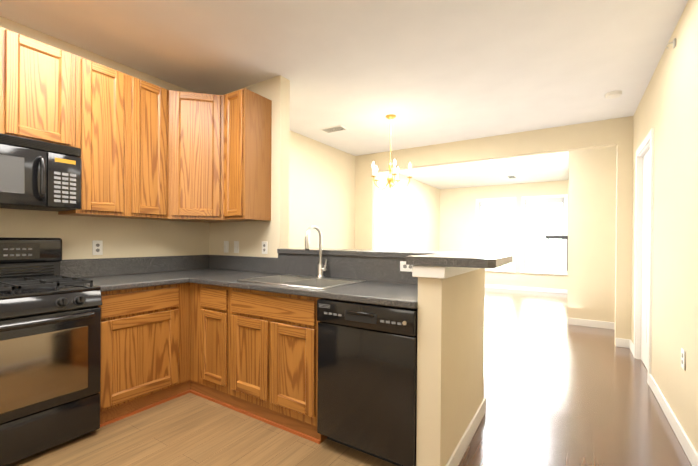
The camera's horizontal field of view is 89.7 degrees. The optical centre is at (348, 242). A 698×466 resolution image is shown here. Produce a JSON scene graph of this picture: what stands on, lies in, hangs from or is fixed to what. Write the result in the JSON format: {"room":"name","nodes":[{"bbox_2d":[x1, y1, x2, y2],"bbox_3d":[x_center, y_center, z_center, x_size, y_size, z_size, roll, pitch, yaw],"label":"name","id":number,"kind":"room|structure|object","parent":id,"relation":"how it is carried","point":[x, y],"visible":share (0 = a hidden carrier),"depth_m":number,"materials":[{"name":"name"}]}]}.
{"room":"kitchen","nodes":[
{"label":"kitchen","id":0,"kind":"room"},
{"bbox_2d":[0,0,687,188],"bbox_3d":[0.957,-1.506,3.768,4.080,0.100,12.140,1,0,33],"label":"ceiling","id":1,"kind":"structure","parent":0,"point":[429,72],"depth_m":2.76,"materials":[{"name":"paint"}]},
{"bbox_2d":[320,125,346,132],"bbox_3d":[-0.193,-1.462,4.550,0.320,0.011,0.170,1,0,33],"label":"ceiling vent","id":2,"kind":"object","parent":1,"relation":"in","point":[334,129],"visible":0.98,"depth_m":4.54,"materials":[{"name":"white metal"}]},
{"bbox_2d":[371,114,411,189],"bbox_3d":[0.490,-1.036,4.089,0.486,0.850,0.470,1,0,33],"label":"chandelier","id":3,"kind":"object","parent":1,"relation":"hanging from","point":[390,178],"visible":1,"depth_m":4.05,"materials":[{"name":"gold metal"}]},
{"bbox_2d":[605,91,621,98],"bbox_3d":[2.564,-1.424,3.406,0.136,0.037,0.136,1,0,33],"label":"smoke detector","id":4,"kind":"object","parent":1,"relation":"attached to","point":[612,95],"visible":1,"depth_m":3.38,"materials":[{"name":"white plastic"}]},
{"bbox_2d":[0,0,697,465],"bbox_3d":[0.948,-0.129,3.775,4.080,2.655,12.140,1,0,33],"label":"wall","id":5,"kind":"structure","parent":0,"point":[338,198],"depth_m":3.22,"materials":[{"name":"paint"}]},
{"bbox_2d":[0,27,3,133],"bbox_3d":[-2.282,-0.949,1.975,0.318,0.641,0.381,1,0,33],"label":"upper cabinet","id":6,"kind":"object","parent":5,"relation":"attached to","point":[1,29],"depth_m":2.08,"materials":[{"name":"brown wood"}]},
{"bbox_2d":[4,28,79,147],"bbox_3d":[-2.077,-0.950,2.296,0.318,0.641,0.381,1,0,33],"label":"upper cabinet","id":7,"kind":"object","parent":5,"relation":"attached to","point":[42,80],"depth_m":2.22,"materials":[{"name":"brown wood"}]},
{"bbox_2d":[0,133,80,211],"bbox_3d":[-2.122,-0.421,2.099,0.460,0.404,0.758,1,0,33],"label":"microwave","id":8,"kind":"object","parent":7,"relation":"attached to","point":[38,175],"visible":1,"depth_m":2.13,"materials":[{"name":"black"}]},
{"bbox_2d":[58,57,127,217],"bbox_3d":[-1.886,-0.734,2.597,0.318,1.072,0.323,1,0,33],"label":"upper cabinet","id":9,"kind":"object","parent":5,"relation":"attached to","point":[103,89],"depth_m":2.52,"materials":[{"name":"brown wood"}]},
{"bbox_2d":[92,240,102,254],"bbox_3d":[-1.975,0.043,2.759,0.008,0.115,0.070,1,0,33],"label":"electrical outlet","id":10,"kind":"object","parent":5,"relation":"attached to","point":[97,247],"visible":1,"depth_m":2.76,"materials":[{"name":"white plastic"}]},
{"bbox_2d":[128,75,171,220],"bbox_3d":[-1.675,-0.734,2.880,0.370,1.072,0.383,1,0,33],"label":"upper cabinet","id":11,"kind":"object","parent":5,"relation":"attached to","point":[149,151],"depth_m":2.79,"materials":[{"name":"brown wood"}]},
{"bbox_2d":[172,90,219,222],"bbox_3d":[-1.338,-0.733,3.186,0.609,1.072,0.608,1,0,33],"label":"upper cabinet","id":12,"kind":"object","parent":5,"relation":"attached to","point":[193,114],"depth_m":2.97,"materials":[{"name":"brown wood"}]},
{"bbox_2d":[224,241,228,252],"bbox_3d":[-1.214,0.045,3.459,0.070,0.115,0.016,1,0,33],"label":"light switch","id":13,"kind":"object","parent":5,"relation":"attached to","point":[226,246],"visible":1,"depth_m":3.46,"materials":[{"name":"white plastic"}]},
{"bbox_2d":[234,241,238,252],"bbox_3d":[-1.087,0.046,3.378,0.070,0.115,0.016,1,0,33],"label":"light switch","id":14,"kind":"object","parent":5,"relation":"attached to","point":[236,246],"visible":1,"depth_m":3.38,"materials":[{"name":"white plastic"}]},
{"bbox_2d":[216,88,271,221],"bbox_3d":[-0.929,-0.730,3.066,0.322,1.072,0.369,1,0,33],"label":"upper cabinet","id":15,"kind":"object","parent":5,"relation":"attached to","point":[243,116],"depth_m":2.98,"materials":[{"name":"brown wood"}]},
{"bbox_2d":[262,241,266,253],"bbox_3d":[-0.765,0.050,3.178,0.070,0.115,0.008,1,0,33],"label":"electrical outlet","id":16,"kind":"object","parent":5,"relation":"attached to","point":[264,247],"visible":1,"depth_m":3.17,"materials":[{"name":"white plastic"}]},
{"bbox_2d":[400,261,412,271],"bbox_3d":[0.404,0.167,2.408,0.115,0.070,0.008,1,0,33],"label":"outlet","id":17,"kind":"object","parent":5,"relation":"attached to","point":[405,267],"visible":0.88,"depth_m":2.42,"materials":[{"name":"white plastic"}]},
{"bbox_2d":[412,265,430,267],"bbox_3d":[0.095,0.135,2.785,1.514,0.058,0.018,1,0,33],"label":"trim","id":18,"kind":"structure","parent":5,"relation":"attached to","point":[413,265],"depth_m":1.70,"materials":[{"name":"white"}]},
{"bbox_2d":[431,266,480,278],"bbox_3d":[0.697,0.142,2.075,0.052,0.058,1.008,1,0,33],"label":"trim","id":19,"kind":"structure","parent":5,"relation":"attached to","point":[438,272],"depth_m":1.67,"materials":[{"name":"white wood"}]},
{"bbox_2d":[446,398,485,465],"bbox_3d":[0.692,1.155,2.082,0.033,0.100,0.996,1,0,33],"label":"baseboard","id":20,"kind":"structure","parent":5,"relation":"attached to","point":[464,442],"depth_m":2.05,"materials":[{"name":"white wood"}]},
{"bbox_2d":[476,197,515,272],"bbox_3d":[3.775,-0.190,9.055,0.980,1.885,0.136,1,0,33],"label":"window","id":21,"kind":"structure","parent":5,"relation":"in","point":[508,201],"depth_m":8.98,"materials":[{"name":"white wood"}]},
{"bbox_2d":[485,284,567,293],"bbox_3d":[3.835,1.143,8.983,3.060,0.100,0.013,1,0,33],"label":"baseboard","id":22,"kind":"structure","parent":5,"relation":"attached to","point":[549,290],"depth_m":8.62,"materials":[{"name":"white wood"}]},
{"bbox_2d":[520,194,567,274],"bbox_3d":[4.696,-0.181,8.467,0.995,1.885,0.136,1,0,33],"label":"window","id":23,"kind":"structure","parent":5,"relation":"in","point":[547,199],"depth_m":8.43,"materials":[{"name":"white wood"}]},
{"bbox_2d":[545,236,567,270],"bbox_3d":[4.310,0.227,7.263,0.418,0.715,0.300,1,0,33],"label":"wall shelf","id":24,"kind":"object","parent":5,"relation":"attached to","point":[556,237],"visible":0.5,"depth_m":7.15,"materials":[{"name":"black"}]},
{"bbox_2d":[567,317,614,329],"bbox_3d":[3.479,1.160,4.999,0.630,0.100,0.013,1,0,33],"label":"baseboard","id":25,"kind":"structure","parent":5,"relation":"attached to","point":[571,321],"depth_m":5.00,"materials":[{"name":"white wood"}]},
{"bbox_2d":[627,339,633,355],"bbox_3d":[3.156,1.164,3.919,0.013,0.100,0.480,1,0,33],"label":"baseboard","id":26,"kind":"structure","parent":5,"relation":"attached to","point":[630,345],"depth_m":3.95,"materials":[{"name":"white wood"}]},
{"bbox_2d":[633,128,653,384],"bbox_3d":[2.846,0.127,3.310,0.136,2.175,0.890,1,0,33],"label":"door frame","id":27,"kind":"structure","parent":5,"relation":"attached to","point":[646,145],"depth_m":3.63,"materials":[{"name":"white wood"}]},
{"bbox_2d":[641,149,649,368],"bbox_3d":[2.846,0.164,3.310,0.044,2.088,0.728,1,0,33],"label":"hall door","id":28,"kind":"structure","parent":5,"relation":"in","point":[645,262],"depth_m":3.44,"materials":[{"name":"white wood"}]},
{"bbox_2d":[665,38,675,48],"bbox_3d":[2.159,-1.330,2.360,0.052,0.052,0.040,1,0,33],"label":"sprinkler","id":29,"kind":"object","parent":5,"relation":"attached to","point":[674,42],"visible":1,"depth_m":2.35,"materials":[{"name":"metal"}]},
{"bbox_2d":[649,374,697,465],"bbox_3d":[0.900,1.165,0.388,0.013,0.100,6.140,1,0,33],"label":"baseboard","id":30,"kind":"structure","parent":5,"relation":"attached to","point":[690,451],"depth_m":2.21,"materials":[{"name":"white wood"}]},
{"bbox_2d":[681,348,684,369],"bbox_3d":[2.002,0.700,2.105,0.008,0.115,0.070,1,0,33],"label":"outlet","id":31,"kind":"object","parent":5,"relation":"attached to","point":[682,358],"visible":1,"depth_m":2.10,"materials":[{"name":"white plastic"}]},
{"bbox_2d":[6,288,691,465],"bbox_3d":[1.021,1.224,3.800,3.960,0.050,12.020,1,0,33],"label":"floor","id":32,"kind":"structure","parent":0,"point":[559,390],"depth_m":2.33,"materials":[{"name":"brown wood"}]},
{"bbox_2d":[0,237,101,465],"bbox_3d":[-1.983,0.580,2.011,0.751,1.215,0.762,1,0,33],"label":"stove","id":33,"kind":"object","parent":32,"relation":"on","point":[50,347],"visible":1,"depth_m":1.98,"materials":[{"name":"black metal"}]},
{"bbox_2d":[98,283,189,427],"bbox_3d":[-1.677,0.749,2.659,0.628,0.876,0.648,1,0,33],"label":"base cabinet","id":34,"kind":"object","parent":32,"relation":"on","point":[145,331],"depth_m":2.46,"materials":[{"name":"brown wood"}]},
{"bbox_2d":[60,256,187,291],"bbox_3d":[-1.674,0.220,2.626,0.660,0.178,0.600,1,0,33],"label":"countertop","id":35,"kind":"structure","parent":34,"relation":"on","point":[111,274],"depth_m":2.77,"materials":[{"name":"grey laminate"}]},
{"bbox_2d":[185,248,503,306],"bbox_3d":[-0.316,0.189,2.702,2.869,0.259,0.990,1,0,33],"label":"countertop","id":36,"kind":"structure","parent":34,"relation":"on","point":[387,282],"depth_m":2.65,"materials":[{"name":"grey laminate"}]},
{"bbox_2d":[237,274,365,288],"bbox_3d":[-0.345,0.371,2.549,0.776,0.190,0.528,1,0,33],"label":"sink","id":37,"kind":"object","parent":36,"relation":"in","point":[306,281],"visible":0.29,"depth_m":2.62,"materials":[{"name":"silver metal"}]},
{"bbox_2d":[305,226,326,277],"bbox_3d":[-0.250,0.074,2.664,0.091,0.401,0.215,1,0,33],"label":"faucet","id":38,"kind":"object","parent":36,"relation":"on","point":[321,269],"visible":1,"depth_m":2.72,"materials":[{"name":"silver metal"}]},
{"bbox_2d":[400,252,499,308],"bbox_3d":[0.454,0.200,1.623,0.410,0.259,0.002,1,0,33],"label":"countertop","id":39,"kind":"structure","parent":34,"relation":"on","point":[408,283],"depth_m":1.73,"materials":[{"name":"grey laminate"}]},
{"bbox_2d":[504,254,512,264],"bbox_3d":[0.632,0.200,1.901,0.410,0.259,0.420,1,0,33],"label":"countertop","id":40,"kind":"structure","parent":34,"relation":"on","point":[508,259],"depth_m":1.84,"materials":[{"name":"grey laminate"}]},
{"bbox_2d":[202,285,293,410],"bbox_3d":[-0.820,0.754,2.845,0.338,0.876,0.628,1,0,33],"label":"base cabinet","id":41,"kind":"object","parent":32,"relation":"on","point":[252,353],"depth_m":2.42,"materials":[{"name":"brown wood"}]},
{"bbox_2d":[317,298,417,465],"bbox_3d":[0.229,0.768,2.138,0.602,0.868,0.634,1,0,33],"label":"dishwasher","id":42,"kind":"object","parent":32,"relation":"on","point":[367,382],"visible":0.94,"depth_m":1.86,"materials":[{"name":"black metal"}]},
{"label":"outside","id":43,"kind":"structure","parent":0,"visible":0},
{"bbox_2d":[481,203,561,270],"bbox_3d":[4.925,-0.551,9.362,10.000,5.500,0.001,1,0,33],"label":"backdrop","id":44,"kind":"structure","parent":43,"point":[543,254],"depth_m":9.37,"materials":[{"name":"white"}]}
]}

